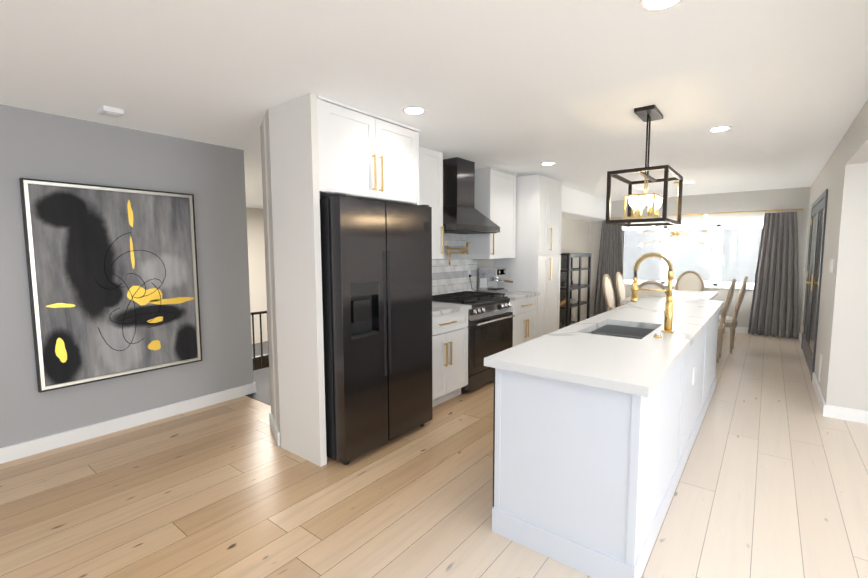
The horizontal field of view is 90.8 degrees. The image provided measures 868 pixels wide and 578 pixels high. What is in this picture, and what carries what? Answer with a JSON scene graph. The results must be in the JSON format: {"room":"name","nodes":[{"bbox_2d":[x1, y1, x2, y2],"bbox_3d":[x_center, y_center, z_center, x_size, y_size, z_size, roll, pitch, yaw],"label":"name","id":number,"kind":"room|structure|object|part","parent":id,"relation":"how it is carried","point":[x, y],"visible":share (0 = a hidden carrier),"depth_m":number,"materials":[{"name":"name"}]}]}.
{"room":"kitchen","nodes":[
{"label":"kitchen","id":0,"kind":"room"},
{"bbox_2d":[0,104,252,447],"bbox_3d":[-3.550,0.045,2.251,0.120,2.440,5.330,4,7,38],"label":"wall","id":1,"kind":"structure","parent":0,"point":[53,147],"depth_m":3.45,"materials":[{"name":"grey paint"}]},
{"bbox_2d":[19,178,201,392],"bbox_3d":[-2.499,-0.051,3.450,0.050,1.510,1.120,4,7,38],"label":"framed painting","id":2,"kind":"object","parent":1,"relation":"attached to","point":[113,281],"visible":1,"depth_m":3.36,"materials":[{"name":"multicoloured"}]},
{"bbox_2d":[0,382,255,463],"bbox_3d":[-3.535,1.208,2.357,0.135,0.105,5.345,4,7,38],"label":"baseboard","id":3,"kind":"structure","parent":1,"relation":"attached to","point":[33,447],"depth_m":3.46,"materials":[{"name":"white"}]},
{"bbox_2d":[246,207,267,343],"bbox_3d":[-4.304,-0.183,9.833,0.120,3.340,5.670,4,7,38],"label":"wall","id":4,"kind":"structure","parent":0,"point":[256,256],"depth_m":9.95,"materials":[{"name":"beige paint"}]},
{"bbox_2d":[260,109,590,446],"bbox_3d":[0.991,-0.323,6.166,0.450,2.440,7.520,4,7,38],"label":"wall","id":5,"kind":"structure","parent":0,"point":[575,235],"depth_m":3.41,"materials":[{"name":"beige paint"}]},
{"bbox_2d":[269,314,586,445],"bbox_3d":[0.943,0.844,6.232,0.445,0.105,7.405,4,7,38],"label":"baseboard","id":6,"kind":"structure","parent":5,"relation":"attached to","point":[275,430],"depth_m":3.40,"materials":[{"name":"white"}]},
{"bbox_2d":[419,146,443,258],"bbox_3d":[-0.257,-0.818,4.130,0.381,1.060,0.736,4,7,38],"label":"upper cabinet","id":7,"kind":"object","parent":5,"relation":"attached to","point":[431,177],"visible":0.31,"depth_m":4.22,"materials":[{"name":"white wood"}]},
{"bbox_2d":[432,233,476,295],"bbox_3d":[-0.042,-0.283,4.763,0.008,0.780,1.920,4,7,38],"label":"tile backsplash","id":8,"kind":"structure","parent":5,"relation":"attached to","point":[448,278],"depth_m":5.11,"materials":[{"name":"grey tile"}]},
{"bbox_2d":[446,242,469,264],"bbox_3d":[0.257,-0.422,5.057,0.088,0.262,0.490,4,7,38],"label":"pot filler","id":9,"kind":"object","parent":8,"relation":"attached to","point":[461,252],"visible":1,"depth_m":5.00,"materials":[{"name":"gold metal"}]},
{"bbox_2d":[467,269,470,278],"bbox_3d":[0.441,-0.190,5.380,0.006,0.120,0.070,4,7,38],"label":"outlet","id":10,"kind":"object","parent":8,"relation":"attached to","point":[468,272],"visible":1,"depth_m":5.37,"materials":[{"name":"white plastic"}]},
{"bbox_2d":[443,157,499,233],"bbox_3d":[0.299,-1.019,4.733,0.496,0.784,0.880,4,7,38],"label":"range hood","id":11,"kind":"object","parent":5,"relation":"attached to","point":[462,214],"visible":0.81,"depth_m":4.62,"materials":[{"name":"black metal"}]},
{"bbox_2d":[466,167,516,258],"bbox_3d":[0.741,-0.923,5.401,0.381,1.075,0.659,4,7,38],"label":"upper cabinet","id":12,"kind":"object","parent":5,"relation":"attached to","point":[495,196],"visible":0.83,"depth_m":5.21,"materials":[{"name":"white wood"}]},
{"bbox_2d":[0,332,867,577],"bbox_3d":[1.546,1.232,2.815,8.900,0.060,12.320,4,7,38],"label":"floor","id":13,"kind":"structure","parent":0,"point":[773,481],"depth_m":2.51,"materials":[{"name":"brown wood"}]},
{"bbox_2d":[245,382,270,405],"bbox_3d":[0.131,0.883,6.386,1.050,0.004,5.770,4,7,38],"label":"slate floor","id":14,"kind":"structure","parent":13,"relation":"on","point":[261,393],"depth_m":4.35,"materials":[{"name":"grey"}]},
{"bbox_2d":[268,93,419,466],"bbox_3d":[-0.616,-0.062,3.334,0.511,2.438,1.058,4,7,38],"label":"cabinet","id":15,"kind":"object","parent":13,"relation":"on","point":[321,147],"visible":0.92,"depth_m":2.93,"materials":[{"name":"white wood"}]},
{"bbox_3d":[-0.421,-0.959,3.137,0.056,0.570,0.940,4,7,38],"label":"fridge cabinet door","id":16,"kind":"part","parent":15,"relation":"part of","materials":[{"name":"white wood"}]},
{"bbox_2d":[320,194,431,464],"bbox_3d":[-0.551,0.252,3.326,0.636,1.815,0.930,4,7,38],"label":"fridge","id":17,"kind":"object","parent":13,"relation":"on","point":[376,260],"visible":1,"depth_m":2.99,"materials":[{"name":"black metal"}]},
{"bbox_2d":[432,301,471,406],"bbox_3d":[-0.129,0.624,4.165,0.691,0.920,0.740,4,7,38],"label":"base cabinet","id":18,"kind":"object","parent":13,"relation":"on","point":[449,350],"visible":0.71,"depth_m":4.02,"materials":[{"name":"white wood"}]},
{"bbox_2d":[432,291,514,391],"bbox_3d":[0.403,0.533,4.795,0.716,0.925,0.906,4,7,38],"label":"range","id":19,"kind":"object","parent":13,"relation":"on","point":[490,322],"visible":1,"depth_m":4.54,"materials":[{"name":"black metal"}]},
{"bbox_2d":[478,290,539,346],"bbox_3d":[0.873,0.506,5.441,0.691,0.920,0.680,4,7,38],"label":"base cabinet","id":20,"kind":"object","parent":13,"relation":"on","point":[524,306],"visible":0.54,"depth_m":5.21,"materials":[{"name":"white wood"}]},
{"bbox_2d":[479,267,512,292],"bbox_3d":[0.803,-0.118,5.519,0.330,0.310,0.326,4,7,38],"label":"espresso machine","id":21,"kind":"object","parent":20,"relation":"on","point":[489,278],"visible":0.96,"depth_m":5.45,"materials":[{"name":"silver metal"}]},
{"bbox_2d":[493,174,562,337],"bbox_3d":[1.313,-0.283,5.938,0.691,2.400,0.748,4,7,38],"label":"pantry","id":22,"kind":"object","parent":13,"relation":"on","point":[534,265],"visible":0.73,"depth_m":5.59,"materials":[{"name":"white wood"}]},
{"bbox_2d":[559,253,591,328],"bbox_3d":[2.413,0.063,7.622,0.396,1.400,1.120,4,7,38],"label":"display cabinet","id":23,"kind":"object","parent":13,"relation":"on","point":[568,303],"visible":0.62,"depth_m":7.19,"materials":[{"name":"black wood"}]},
{"bbox_2d":[492,312,718,577],"bbox_3d":[1.630,0.712,3.343,0.706,0.880,3.472,4,7,38],"label":"kitchen island","id":24,"kind":"object","parent":13,"relation":"on","point":[597,420],"depth_m":2.00,"materials":[{"name":"white paint"}]},
{"bbox_2d":[484,296,723,395],"bbox_3d":[1.640,0.254,3.301,0.750,0.040,3.560,4,7,38],"label":"island countertop","id":25,"kind":"structure","parent":24,"relation":"on","point":[573,354],"depth_m":2.28,"materials":[{"name":"white stone"}]},
{"bbox_2d":[596,324,651,335],"bbox_3d":[1.376,0.399,3.064,0.378,0.228,0.365,4,7,38],"label":"sink","id":26,"kind":"object","parent":25,"relation":"in","point":[640,329],"depth_m":3.21,"materials":[{"name":"silver metal"}]},
{"bbox_2d":[630,253,674,337],"bbox_3d":[1.375,0.026,2.741,0.270,0.515,0.277,4,7,38],"label":"faucet","id":27,"kind":"object","parent":25,"relation":"on","point":[668,312],"visible":1,"depth_m":2.76,"materials":[{"name":"gold metal"}]},
{"bbox_2d":[602,274,614,310],"bbox_3d":[2.888,0.316,6.571,0.561,1.081,0.490,4,7,38],"label":"chair","id":28,"kind":"object","parent":13,"relation":"on","point":[608,291],"visible":0.38,"depth_m":6.60,"materials":[{"name":"beige fabric"}]},
{"bbox_2d":[616,272,626,305],"bbox_3d":[3.332,0.264,7.136,0.561,1.081,0.490,4,7,38],"label":"chair","id":29,"kind":"object","parent":13,"relation":"on","point":[620,288],"visible":0.35,"depth_m":7.16,"materials":[{"name":"beige fabric"}]},
{"bbox_2d":[638,280,666,298],"bbox_3d":[2.845,0.410,5.536,0.490,1.081,0.561,4,7,38],"label":"chair","id":30,"kind":"object","parent":13,"relation":"on","point":[649,284],"visible":0.17,"depth_m":5.29,"materials":[{"name":"beige fabric"}]},
{"bbox_2d":[620,290,717,302],"bbox_3d":[3.597,0.434,6.472,0.960,0.860,2.100,4,7,38],"label":"dining table","id":31,"kind":"object","parent":13,"relation":"on","point":[700,295],"visible":0.06,"depth_m":6.46,"materials":[{"name":"white"}]},
{"bbox_2d":[675,271,703,290],"bbox_3d":[4.417,0.230,7.474,0.490,1.081,0.561,4,7,38],"label":"chair","id":32,"kind":"object","parent":13,"relation":"on","point":[690,280],"visible":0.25,"depth_m":7.59,"materials":[{"name":"beige fabric"}]},
{"bbox_2d":[716,279,735,362],"bbox_3d":[3.652,0.392,5.698,0.561,1.081,0.490,4,7,38],"label":"chair","id":33,"kind":"object","parent":13,"relation":"on","point":[726,306],"visible":0.52,"depth_m":5.47,"materials":[{"name":"brown wood"}]},
{"bbox_2d":[718,276,747,353],"bbox_3d":[4.162,0.347,6.186,0.561,1.081,0.490,4,7,38],"label":"chair","id":34,"kind":"object","parent":13,"relation":"on","point":[731,322],"visible":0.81,"depth_m":5.97,"materials":[{"name":"brown wood"}]},
{"bbox_2d":[0,0,867,208],"bbox_3d":[-0.275,-1.389,4.002,13.500,0.080,12.320,4,7,38],"label":"ceiling","id":35,"kind":"structure","parent":0,"point":[519,88],"depth_m":2.41,"materials":[{"name":"white paint"}]},
{"bbox_2d":[97,105,123,117],"bbox_3d":[-2.250,-1.228,2.979,0.140,0.040,0.120,4,7,38],"label":"smoke detector","id":36,"kind":"object","parent":35,"relation":"attached to","point":[107,111],"visible":1,"depth_m":2.95,"materials":[{"name":"white plastic"}]},
{"bbox_2d":[402,106,425,114],"bbox_3d":[-0.138,-1.254,3.001,0.172,0.006,0.172,4,7,38],"label":"recessed light","id":37,"kind":"object","parent":35,"relation":"in","point":[413,110],"depth_m":3.00,"materials":[{"name":"white"}]},
{"bbox_2d":[540,162,555,164],"bbox_3d":[1.292,-1.426,4.854,0.161,0.006,0.172,4,7,38],"label":"recessed light","id":38,"kind":"object","parent":35,"relation":"in","point":[544,163],"depth_m":4.85,"materials":[{"name":"white"}]},
{"bbox_2d":[562,186,610,220],"bbox_3d":[2.425,-1.478,7.508,0.400,0.390,3.240,4,7,38],"label":"soffit","id":39,"kind":"structure","parent":35,"relation":"attached to","point":[577,204],"depth_m":7.43,"materials":[{"name":"white paint"}]},
{"bbox_2d":[606,105,682,226],"bbox_3d":[1.544,-0.872,3.106,0.380,0.798,0.600,4,7,38],"label":"pendant light","id":40,"kind":"object","parent":35,"relation":"hanging from","point":[649,113],"visible":1,"depth_m":3.04,"materials":[{"name":"brown metal"}]},
{"bbox_2d":[639,0,682,11],"bbox_3d":[0.900,-1.141,1.703,0.145,0.006,0.135,4,7,38],"label":"recessed light","id":41,"kind":"object","parent":35,"relation":"in","point":[652,5],"depth_m":1.72,"materials":[{"name":"white plastic"}]},
{"bbox_2d":[638,182,712,246],"bbox_3d":[3.603,-1.103,6.389,0.959,0.942,0.990,4,7,38],"label":"sputnik chandelier","id":42,"kind":"object","parent":35,"relation":"hanging from","point":[675,234],"visible":0.81,"depth_m":6.31,"materials":[{"name":"gold metal"}]},
{"bbox_2d":[708,126,731,131],"bbox_3d":[2.327,-1.307,3.486,0.161,0.006,0.179,4,7,38],"label":"recessed light","id":43,"kind":"object","parent":35,"relation":"in","point":[720,128],"depth_m":3.48,"materials":[{"name":"white"}]},
{"bbox_2d":[590,187,810,331],"bbox_3d":[4.704,-0.496,7.952,3.550,2.440,0.120,4,7,38],"label":"wall","id":44,"kind":"structure","parent":0,"point":[785,198],"depth_m":7.46,"materials":[{"name":"white paint"}]},
{"bbox_2d":[590,314,792,337],"bbox_3d":[4.619,0.668,8.040,3.400,0.105,0.015,4,7,38],"label":"baseboard","id":45,"kind":"structure","parent":44,"relation":"attached to","point":[740,330],"depth_m":7.47,"materials":[{"name":"white wood"}]},
{"bbox_2d":[622,223,762,289],"bbox_3d":[4.717,-0.607,7.893,2.550,1.130,0.120,4,7,38],"label":"window","id":46,"kind":"structure","parent":44,"relation":"in","point":[740,249],"depth_m":7.80,"materials":[{"name":"white"}]},
{"bbox_2d":[610,208,803,218],"bbox_3d":[4.617,-1.349,7.775,3.180,0.040,0.137,4,7,38],"label":"curtain rod","id":47,"kind":"object","parent":44,"relation":"attached to","point":[727,212],"visible":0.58,"depth_m":7.31,"materials":[{"name":"gold metal"}]},
{"bbox_2d":[593,219,623,315],"bbox_3d":[3.552,-0.367,8.623,0.624,2.031,0.124,4,7,38],"label":"curtain","id":48,"kind":"object","parent":47,"relation":"hanging from","point":[610,262],"visible":0.67,"depth_m":8.61,"materials":[{"name":"grey fabric"}]},
{"bbox_2d":[748,212,798,338],"bbox_3d":[5.616,-0.230,7.016,0.664,2.031,0.124,4,7,38],"label":"curtain","id":49,"kind":"object","parent":47,"relation":"hanging from","point":[774,312],"visible":1,"depth_m":7.00,"materials":[{"name":"grey fabric"}]},
{"bbox_2d":[800,130,865,406],"bbox_3d":[4.777,-0.256,5.271,0.120,2.440,4.270,4,7,38],"label":"wall","id":50,"kind":"structure","parent":0,"point":[840,180],"depth_m":3.68,"materials":[{"name":"white paint"}]},
{"bbox_2d":[801,189,827,380],"bbox_3d":[4.780,-0.095,5.443,0.067,2.090,2.020,4,7,38],"label":"door frame","id":51,"kind":"structure","parent":50,"relation":"attached to","point":[814,272],"depth_m":5.25,"materials":[{"name":"grey"}]},
{"bbox_2d":[812,372,824,409],"bbox_3d":[3.797,1.014,4.231,0.015,0.105,1.215,4,7,38],"label":"baseboard","id":52,"kind":"structure","parent":50,"relation":"attached to","point":[816,386],"depth_m":4.19,"materials":[{"name":"white"}]},
{"bbox_2d":[818,354,821,381],"bbox_3d":[3.795,0.777,4.207,0.010,0.260,0.100,4,7,38],"label":"outlet","id":53,"kind":"object","parent":50,"relation":"attached to","point":[820,364],"visible":1,"depth_m":4.18,"materials":[{"name":"white plastic"}]},
{"bbox_2d":[829,259,833,272],"bbox_3d":[3.587,-0.204,3.855,0.009,0.120,0.075,4,7,38],"label":"switch plate","id":54,"kind":"object","parent":50,"relation":"attached to","point":[831,265],"visible":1,"depth_m":3.82,"materials":[{"name":"white plastic"}]},
{"bbox_2d":[845,99,867,164],"bbox_3d":[0.979,-0.878,0.343,0.120,0.290,8.050,4,7,38],"label":"header beam","id":55,"kind":"structure","parent":0,"point":[857,147],"depth_m":3.13,"materials":[{"name":"white paint"}]},
{"bbox_2d":[845,161,867,410],"bbox_3d":[4.897,-0.012,2.554,3.430,2.440,0.120,4,7,38],"label":"wall","id":56,"kind":"structure","parent":0,"point":[857,390],"depth_m":3.56,"materials":[{"name":"white paint"}]},
{"bbox_2d":[821,402,867,423],"bbox_3d":[4.807,1.153,2.648,3.565,0.105,0.015,4,7,38],"label":"baseboard","id":57,"kind":"structure","parent":56,"relation":"attached to","point":[847,414],"depth_m":3.65,"materials":[{"name":"white"}]},
{"bbox_3d":[-3.770,1.356,7.001,4.600,0.900,12.320,4,7,38],"label":"floor","id":58,"kind":"structure","parent":0,"visible":0},
{"bbox_2d":[251,310,268,369],"bbox_3d":[-1.803,0.662,6.208,0.040,0.850,2.800,4,7,38],"label":"stair railing","id":59,"kind":"object","parent":58,"relation":"on","point":[258,312],"visible":0.04,"depth_m":5.58,"materials":[{"name":"black metal"}]},
{"bbox_2d":[252,341,268,370],"bbox_3d":[-2.580,1.333,6.816,0.900,0.850,1.700,4,7,38],"label":"bench","id":60,"kind":"object","parent":58,"relation":"on","point":[258,355],"visible":0.04,"depth_m":6.25,"materials":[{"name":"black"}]}
]}

